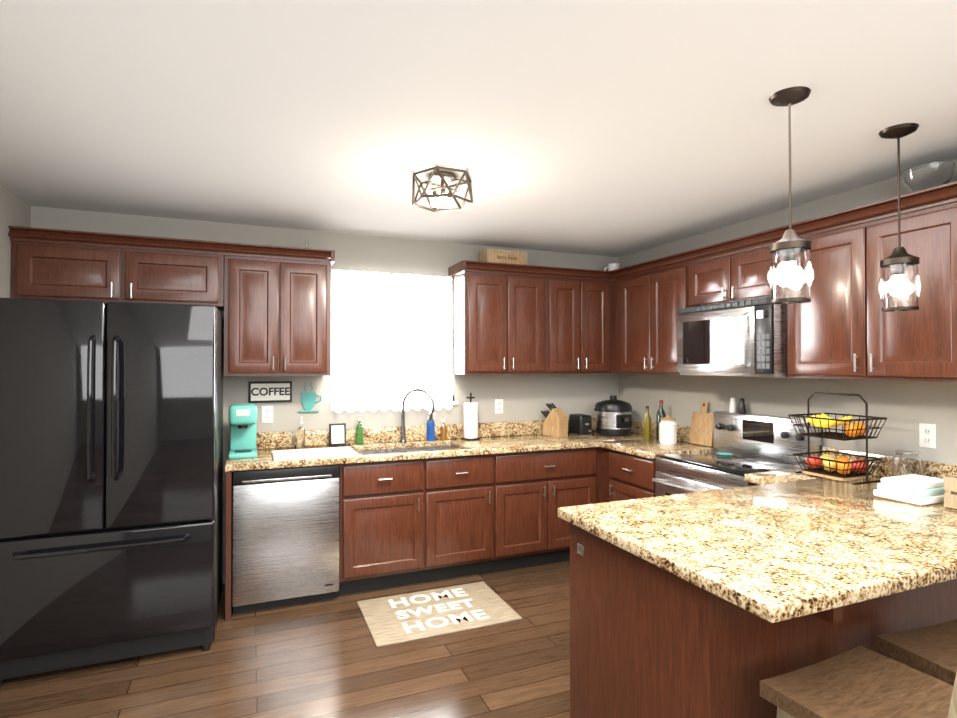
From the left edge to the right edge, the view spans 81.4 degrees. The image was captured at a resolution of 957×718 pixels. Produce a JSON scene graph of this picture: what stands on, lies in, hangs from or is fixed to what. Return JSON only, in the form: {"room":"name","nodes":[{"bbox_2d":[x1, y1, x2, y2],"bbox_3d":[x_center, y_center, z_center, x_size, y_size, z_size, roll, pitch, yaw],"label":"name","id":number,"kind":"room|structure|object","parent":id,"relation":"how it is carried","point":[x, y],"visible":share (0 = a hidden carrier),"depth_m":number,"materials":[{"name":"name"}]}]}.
{"room":"kitchen","nodes":[
{"label":"kitchen","id":0,"kind":"room"},
{"bbox_2d":[0,184,30,297],"bbox_3d":[-1.504,0.269,0.188,0.100,2.500,7.000,0,-1,-22],"label":"wall","id":1,"kind":"structure","parent":0,"point":[15,210],"depth_m":3.13,"materials":[{"name":"grey paint"}]},
{"bbox_2d":[0,560,569,717],"bbox_3d":[0.570,1.557,1.051,4.600,0.060,7.250,0,-1,-22],"label":"floor","id":2,"kind":"structure","parent":0,"point":[328,658],"depth_m":2.74,"materials":[{"name":"brown wood"}]},
{"bbox_2d":[0,297,223,686],"bbox_3d":[-2.003,0.632,3.156,0.965,1.830,1.021,0,-1,-22],"label":"refrigerator","id":3,"kind":"object","parent":2,"relation":"on","point":[111,480],"visible":1,"depth_m":2.75,"materials":[{"name":"black metal"}]},
{"bbox_2d":[232,464,338,613],"bbox_3d":[-1.279,1.116,3.687,0.626,0.872,0.539,0,-1,-22],"label":"dishwasher","id":4,"kind":"object","parent":2,"relation":"on","point":[285,536],"visible":0.96,"depth_m":3.44,"materials":[{"name":"silver metal"}]},
{"bbox_2d":[337,470,428,594],"bbox_3d":[-0.736,1.210,3.951,0.565,0.690,0.590,0,-1,-22],"label":"base cabinet","id":5,"kind":"object","parent":2,"relation":"on","point":[384,530],"depth_m":3.69,"materials":[{"name":"brown wood"}]},
{"bbox_2d":[225,442,364,473],"bbox_3d":[-1.234,0.652,3.737,0.830,0.040,0.622,0,-1,-22],"label":"countertop","id":6,"kind":"structure","parent":5,"relation":"on","point":[264,459],"depth_m":3.49,"materials":[{"name":"beige stone"}]},
{"bbox_2d":[228,403,256,458],"bbox_3d":[-1.535,0.463,3.631,0.170,0.335,0.260,0,-1,-22],"label":"coffee maker","id":7,"kind":"object","parent":6,"relation":"on","point":[242,418],"visible":1,"depth_m":3.56,"materials":[{"name":"teal plastic"}]},
{"bbox_2d":[272,447,358,460],"bbox_3d":[-1.081,0.622,3.669,0.520,0.018,0.330,0,-1,-22],"label":"dish mat","id":8,"kind":"object","parent":6,"relation":"on","point":[298,454],"visible":1,"depth_m":3.62,"materials":[{"name":"white"}]},
{"bbox_2d":[297,417,304,448],"bbox_3d":[-1.251,0.520,3.926,0.056,0.226,0.063,0,-1,-22],"label":"clear soap bottle","id":9,"kind":"object","parent":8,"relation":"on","point":[301,437],"visible":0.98,"depth_m":3.91,"materials":[{"name":"clear glass"}]},
{"bbox_2d":[329,423,345,445],"bbox_3d":[-1.032,0.553,4.077,0.120,0.160,0.043,0,-1,-22],"label":"frame","id":10,"kind":"object","parent":6,"relation":"on","point":[337,434],"visible":0.98,"depth_m":4.07,"materials":[{"name":"black"}]},
{"bbox_2d":[356,414,362,444],"bbox_3d":[-0.882,0.522,4.136,0.054,0.226,0.062,0,-1,-22],"label":"soap bottle","id":11,"kind":"object","parent":6,"relation":"on","point":[359,433],"visible":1,"depth_m":4.12,"materials":[{"name":"green plastic"}]},
{"bbox_2d":[399,388,434,442],"bbox_3d":[-0.474,0.427,4.198,0.257,0.418,0.178,0,-1,-22],"label":"faucet","id":12,"kind":"object","parent":5,"relation":"on","point":[402,431],"visible":1,"depth_m":4.20,"materials":[{"name":"silver metal"}]},
{"bbox_2d":[427,412,434,440],"bbox_3d":[-0.373,0.527,4.343,0.064,0.221,0.064,0,-1,-22],"label":"soap bottle","id":13,"kind":"object","parent":5,"relation":"on","point":[430,430],"visible":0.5,"depth_m":4.32,"materials":[{"name":"blue plastic"}]},
{"bbox_2d":[357,581,521,646],"bbox_3d":[-0.256,1.545,3.425,0.870,0.009,0.610,0,-1,-22],"label":"rug","id":14,"kind":"object","parent":2,"relation":"on","point":[396,619],"visible":1,"depth_m":3.38,"materials":[{"name":"beige fabric"}]},
{"bbox_2d":[429,466,496,580],"bbox_3d":[-0.234,1.212,4.157,0.520,0.690,0.590,0,-1,-22],"label":"base cabinet","id":15,"kind":"object","parent":2,"relation":"on","point":[496,496],"depth_m":3.91,"materials":[{"name":"brown wood"}]},
{"bbox_2d":[440,417,446,439],"bbox_3d":[-0.273,0.548,4.389,0.050,0.178,0.060,0,-1,-22],"label":"soap bottle","id":16,"kind":"object","parent":15,"relation":"on","point":[443,432],"visible":1,"depth_m":4.37,"materials":[{"name":"brown plastic"}]},
{"bbox_2d":[461,393,479,439],"bbox_3d":[-0.062,0.453,4.428,0.150,0.370,0.150,0,-1,-22],"label":"paper towel holder","id":17,"kind":"object","parent":15,"relation":"on","point":[470,420],"visible":1,"depth_m":4.38,"materials":[{"name":"white paper"}]},
{"bbox_2d":[469,458,600,570],"bbox_3d":[0.404,1.214,4.418,0.860,0.690,0.590,0,-1,-22],"label":"base cabinet","id":18,"kind":"object","parent":2,"relation":"on","point":[530,491],"depth_m":4.12,"materials":[{"name":"brown wood"}]},
{"bbox_2d":[541,403,567,436],"bbox_3d":[0.630,0.506,4.674,0.110,0.268,0.215,0,-1,-42],"label":"knife block","id":19,"kind":"object","parent":18,"relation":"on","point":[555,423],"visible":1,"depth_m":4.62,"materials":[{"name":"brown wood"}]},
{"bbox_2d":[569,414,591,435],"bbox_3d":[0.867,0.555,4.719,0.120,0.172,0.202,0,-1,-22],"label":"appliance","id":20,"kind":"object","parent":18,"relation":"on","point":[580,424],"visible":1,"depth_m":4.65,"materials":[{"name":"black plastic"}]},
{"bbox_2d":[601,466,656,502],"bbox_3d":[1.343,1.212,4.159,0.609,0.690,0.648,0,-1,-22],"label":"base cabinet","id":21,"kind":"object","parent":2,"relation":"on","point":[626,482],"depth_m":4.01,"materials":[{"name":"brown wood"}]},
{"bbox_2d":[594,395,631,436],"bbox_3d":[1.145,0.476,4.726,0.360,0.330,0.312,0,-1,-22],"label":"pressure cooker","id":22,"kind":"object","parent":21,"relation":"on","point":[613,416],"visible":1,"depth_m":4.60,"materials":[{"name":"black plastic"}]},
{"bbox_2d":[643,406,650,439],"bbox_3d":[1.348,0.507,4.442,0.060,0.262,0.060,0,-1,-22],"label":"oil bottle","id":23,"kind":"object","parent":21,"relation":"on","point":[647,426],"visible":1,"depth_m":4.42,"materials":[{"name":"yellow"}]},
{"bbox_2d":[656,400,665,439],"bbox_3d":[1.443,0.480,4.394,0.074,0.315,0.074,0,-1,-22],"label":"wine bottle","id":24,"kind":"object","parent":21,"relation":"on","point":[661,413],"visible":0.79,"depth_m":4.38,"materials":[{"name":"green glass"}]},
{"bbox_2d":[659,415,676,444],"bbox_3d":[1.427,0.530,4.193,0.130,0.212,0.130,0,-1,-22],"label":"canister","id":25,"kind":"object","parent":21,"relation":"on","point":[668,429],"visible":1,"depth_m":4.14,"materials":[{"name":"white ceramic"}]},
{"bbox_2d":[689,402,712,446],"bbox_3d":[1.654,0.474,4.103,0.066,0.317,0.220,0,-1,-22],"label":"cutting board","id":26,"kind":"object","parent":21,"relation":"on","point":[701,431],"visible":0.9,"depth_m":4.09,"materials":[{"name":"brown wood"}]},
{"bbox_2d":[652,411,821,496],"bbox_3d":[1.578,0.957,3.494,0.664,1.185,0.750,0,-1,-22],"label":"range","id":27,"kind":"object","parent":2,"relation":"on","point":[754,443],"visible":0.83,"depth_m":3.50,"materials":[{"name":"silver metal"}]},
{"bbox_2d":[716,452,732,456],"bbox_3d":[1.621,0.630,3.667,0.104,0.012,0.104,0,-1,-22],"label":"spoon rest","id":28,"kind":"object","parent":27,"relation":"on","point":[724,454],"visible":1,"depth_m":3.68,"materials":[{"name":"teal ceramic"}]},
{"bbox_2d":[729,398,736,412],"bbox_3d":[1.750,0.317,3.830,0.048,0.102,0.048,0,-1,-22],"label":"salt shaker","id":29,"kind":"object","parent":27,"relation":"on","point":[732,407],"visible":1,"depth_m":3.81,"materials":[{"name":"white ceramic"}]},
{"bbox_2d":[738,398,745,413],"bbox_3d":[1.780,0.316,3.756,0.048,0.102,0.048,0,-1,-22],"label":"pepper shaker","id":30,"kind":"object","parent":27,"relation":"on","point":[742,407],"visible":1,"depth_m":3.74,"materials":[{"name":"black plastic"}]},
{"bbox_2d":[570,526,956,717],"bbox_3d":[1.399,1.100,2.308,1.908,0.879,0.766,0,-1,-22],"label":"base cabinet","id":31,"kind":"object","parent":2,"relation":"on","point":[721,603],"depth_m":1.82,"materials":[{"name":"brown wood"}]},
{"bbox_2d":[558,474,956,625],"bbox_3d":[1.423,0.637,2.211,1.942,0.040,1.036,0,-1,-22],"label":"countertop","id":32,"kind":"structure","parent":31,"relation":"on","point":[778,552],"depth_m":1.89,"materials":[{"name":"beige stone"}]},
{"bbox_2d":[788,392,886,484],"bbox_3d":[1.881,0.401,2.927,0.316,0.444,0.323,0,-1,-22],"label":"fruit basket","id":33,"kind":"object","parent":32,"relation":"on","point":[841,468],"visible":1,"depth_m":2.87,"materials":[{"name":"black metal"}]},
{"bbox_2d":[892,449,922,476],"bbox_3d":[2.116,0.536,2.746,0.120,0.172,0.120,0,-1,-22],"label":"jar","id":34,"kind":"object","parent":32,"relation":"on","point":[906,462],"visible":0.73,"depth_m":2.71,"materials":[{"name":"clear glass"}]},
{"bbox_2d":[873,474,944,505],"bbox_3d":[1.953,0.578,2.485,0.280,0.085,0.200,0,-1,-22],"label":"stack","id":35,"kind":"object","parent":32,"relation":"on","point":[916,489],"visible":0.88,"depth_m":2.42,"materials":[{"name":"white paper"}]},
{"bbox_2d":[944,475,956,509],"bbox_3d":[2.130,0.553,2.265,0.320,0.130,0.240,0,-1,-22],"label":"crate","id":36,"kind":"object","parent":32,"relation":"on","point":[950,493],"visible":0.97,"depth_m":2.30,"materials":[{"name":"beige wood"}]},
{"bbox_2d":[745,468,823,485],"bbox_3d":[1.785,0.645,3.049,0.637,0.040,0.224,0,-1,-22],"label":"countertop","id":37,"kind":"structure","parent":31,"relation":"on","point":[781,475],"depth_m":2.99,"materials":[{"name":"beige stone"}]},
{"bbox_2d":[760,645,956,717],"bbox_3d":[1.052,1.006,1.362,0.450,1.052,0.488,0,-1,-25],"label":"bar stool","id":38,"kind":"object","parent":2,"relation":"on","point":[860,681],"visible":1,"depth_m":1.46,"materials":[{"name":"brown wood"}]},
{"bbox_2d":[875,619,956,685],"bbox_3d":[1.521,1.008,1.576,0.450,1.052,0.488,0,-1,-18],"label":"bar stool","id":39,"kind":"object","parent":2,"relation":"on","point":[931,650],"visible":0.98,"depth_m":1.68,"materials":[{"name":"brown wood"}]},
{"bbox_2d":[31,206,618,583],"bbox_3d":[-0.772,0.308,4.344,4.600,2.500,0.140,0,-1,-22],"label":"wall","id":40,"kind":"structure","parent":0,"point":[526,397],"depth_m":4.26,"materials":[{"name":"grey paint"}]},
{"bbox_2d":[8,226,227,309],"bbox_3d":[-2.205,-0.543,3.508,1.101,0.406,0.329,0,-1,-22],"label":"upper cabinet","id":41,"kind":"object","parent":40,"relation":"attached to","point":[58,264],"depth_m":3.34,"materials":[{"name":"brown wood"}]},
{"bbox_2d":[262,406,272,422],"bbox_3d":[-1.503,0.394,3.963,0.074,0.120,0.008,0,-1,-22],"label":"electrical outlet","id":42,"kind":"object","parent":40,"relation":"attached to","point":[267,414],"visible":1,"depth_m":3.96,"materials":[{"name":"white paint"}]},
{"bbox_2d":[248,381,291,402],"bbox_3d":[-1.481,0.234,3.964,0.290,0.150,0.021,0,-1,-22],"label":"coffee sign","id":43,"kind":"object","parent":40,"relation":"attached to","point":[268,391],"visible":1,"depth_m":3.95,"materials":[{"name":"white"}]},
{"bbox_2d":[220,242,331,375],"bbox_3d":[-1.383,-0.315,3.842,0.665,0.856,0.329,0,-1,-22],"label":"upper cabinet","id":44,"kind":"object","parent":40,"relation":"attached to","point":[273,302],"depth_m":3.68,"materials":[{"name":"brown wood"}]},
{"bbox_2d":[298,382,321,412],"bbox_3d":[-1.233,0.279,4.069,0.170,0.222,0.012,0,-1,-22],"label":"sign","id":45,"kind":"object","parent":40,"relation":"attached to","point":[308,400],"visible":1,"depth_m":4.06,"materials":[{"name":"teal metal"}]},
{"bbox_2d":[401,450,412,457],"bbox_3d":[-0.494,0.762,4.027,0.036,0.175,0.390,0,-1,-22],"label":"countertop","id":46,"kind":"structure","parent":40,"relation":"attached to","point":[404,453],"depth_m":3.72,"materials":[{"name":"beige stone"}]},
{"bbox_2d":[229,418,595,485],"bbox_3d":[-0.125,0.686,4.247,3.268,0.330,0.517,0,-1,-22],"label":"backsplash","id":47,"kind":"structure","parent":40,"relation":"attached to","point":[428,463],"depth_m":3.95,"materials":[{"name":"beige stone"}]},
{"bbox_2d":[452,374,457,404],"bbox_3d":[-0.642,-0.117,4.374,0.980,0.970,0.150,0,-1,-22],"label":"window","id":48,"kind":"structure","parent":40,"relation":"in","point":[454,402],"depth_m":4.52,"materials":[{"name":"white paint"}]},
{"bbox_2d":[331,270,452,412],"bbox_3d":[-0.645,-0.127,4.257,0.949,1.052,0.052,0,-1,-22],"label":"sheer curtain","id":49,"kind":"object","parent":48,"relation":"hanging from","point":[391,340],"visible":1,"depth_m":4.25,"materials":[{"name":"white fabric"}]},
{"bbox_2d":[495,399,502,413],"bbox_3d":[0.172,0.396,4.649,0.074,0.120,0.008,0,-1,-22],"label":"electrical outlet","id":50,"kind":"object","parent":40,"relation":"attached to","point":[498,406],"visible":1,"depth_m":4.64,"materials":[{"name":"white paint"}]},
{"bbox_2d":[448,260,551,373],"bbox_3d":[0.165,-0.309,4.475,0.700,0.856,0.330,0,-1,-22],"label":"upper cabinet","id":51,"kind":"object","parent":40,"relation":"attached to","point":[507,318],"depth_m":4.32,"materials":[{"name":"brown wood"}]},
{"bbox_2d":[479,248,527,264],"bbox_3d":[0.198,-0.761,4.477,0.354,0.200,0.166,0,-1,-22],"label":"box","id":52,"kind":"object","parent":51,"relation":"on","point":[502,256],"visible":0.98,"depth_m":4.40,"materials":[{"name":"brown wood"}]},
{"bbox_2d":[548,267,607,373],"bbox_3d":[0.764,-0.307,4.720,0.595,0.856,0.330,0,-1,-22],"label":"upper cabinet","id":53,"kind":"object","parent":40,"relation":"attached to","point":[577,298],"depth_m":4.56,"materials":[{"name":"brown wood"}]},
{"bbox_2d":[604,263,619,280],"bbox_3d":[1.160,-0.743,4.852,0.156,0.170,0.110,0,-1,-22],"label":"pitcher","id":54,"kind":"object","parent":53,"relation":"on","point":[612,266],"visible":0.4,"depth_m":4.82,"materials":[{"name":"white ceramic"}]},
{"bbox_2d":[449,446,468,453],"bbox_3d":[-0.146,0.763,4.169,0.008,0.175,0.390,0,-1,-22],"label":"countertop","id":55,"kind":"structure","parent":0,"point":[452,450],"depth_m":3.86,"materials":[{"name":"beige stone"}]},
{"bbox_2d":[0,0,956,256],"bbox_3d":[0.570,-1.003,1.075,4.600,0.060,7.250,0,-1,-22],"label":"ceiling","id":56,"kind":"structure","parent":0,"point":[614,128],"depth_m":2.16,"materials":[{"name":"white paint"}]},
{"bbox_2d":[412,166,472,211],"bbox_3d":[-0.187,-0.875,2.898,0.323,0.161,0.323,0,-1,-22],"label":"ceiling light","id":57,"kind":"object","parent":56,"relation":"attached to","point":[446,193],"visible":1,"depth_m":2.87,"materials":[{"name":"brown metal"}]},
{"bbox_2d":[767,86,813,303],"bbox_3d":[1.138,-0.585,2.033,0.149,0.757,0.149,0,-1,-22],"label":"pendant light","id":58,"kind":"object","parent":56,"relation":"hanging from","point":[790,276],"visible":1,"depth_m":1.99,"materials":[{"name":"clear glass"}]},
{"bbox_2d":[879,123,920,311],"bbox_3d":[1.761,-0.583,2.331,0.149,0.757,0.149,0,-1,-22],"label":"pendant light","id":59,"kind":"object","parent":56,"relation":"hanging from","point":[899,286],"visible":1,"depth_m":2.29,"materials":[{"name":"clear glass"}]},
{"bbox_2d":[619,159,956,464],"bbox_3d":[2.662,0.285,1.891,0.100,2.500,7.000,0,-1,-22],"label":"wall","id":60,"kind":"structure","parent":0,"point":[905,408],"depth_m":3.33,"materials":[{"name":"grey paint"}]},
{"bbox_2d":[608,251,687,374],"bbox_3d":[1.424,-0.310,4.345,0.330,0.856,0.910,0,-1,-22],"label":"upper cabinet","id":61,"kind":"object","parent":60,"relation":"attached to","point":[644,299],"depth_m":4.25,"materials":[{"name":"brown wood"}]},
{"bbox_2d":[631,419,702,445],"bbox_3d":[1.512,0.582,4.526,0.026,0.115,1.191,0,-1,-22],"label":"backsplash","id":62,"kind":"structure","parent":60,"relation":"attached to","point":[683,432],"depth_m":4.61,"materials":[{"name":"beige stone"}]},
{"bbox_2d":[688,226,783,306],"bbox_3d":[1.740,-0.550,3.575,0.330,0.391,0.760,0,-1,-22],"label":"upper cabinet","id":63,"kind":"object","parent":60,"relation":"attached to","point":[737,269],"depth_m":3.50,"materials":[{"name":"brown wood"}]},
{"bbox_2d":[677,297,786,377],"bbox_3d":[1.677,-0.121,3.545,0.466,0.459,0.752,0,-1,-22],"label":"microwave","id":64,"kind":"object","parent":63,"relation":"attached to","point":[744,338],"visible":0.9,"depth_m":3.37,"materials":[{"name":"silver metal"}]},
{"bbox_2d":[784,181,956,381],"bbox_3d":[2.054,-0.325,2.804,0.330,0.856,0.900,0,-1,-22],"label":"upper cabinet","id":65,"kind":"object","parent":60,"relation":"attached to","point":[844,332],"depth_m":2.69,"materials":[{"name":"brown wood"}]},
{"bbox_2d":[901,161,954,191],"bbox_3d":[2.125,-0.789,2.632,0.200,0.220,0.200,0,-1,-22],"label":"glass bowl","id":66,"kind":"object","parent":65,"relation":"on","point":[923,176],"visible":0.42,"depth_m":2.57,"materials":[{"name":"clear"}]},
{"bbox_2d":[822,446,956,478],"bbox_3d":[2.266,0.564,2.682,0.025,0.115,1.269,0,-1,-22],"label":"backsplash","id":67,"kind":"structure","parent":60,"relation":"attached to","point":[931,469],"depth_m":2.93,"materials":[{"name":"beige stone"}]},
{"bbox_2d":[919,423,935,448],"bbox_3d":[2.240,0.383,2.777,0.008,0.120,0.074,0,-1,-22],"label":"electrical outlet","id":68,"kind":"object","parent":60,"relation":"attached to","point":[927,435],"visible":1,"depth_m":2.77,"materials":[{"name":"white paint"}]}
]}

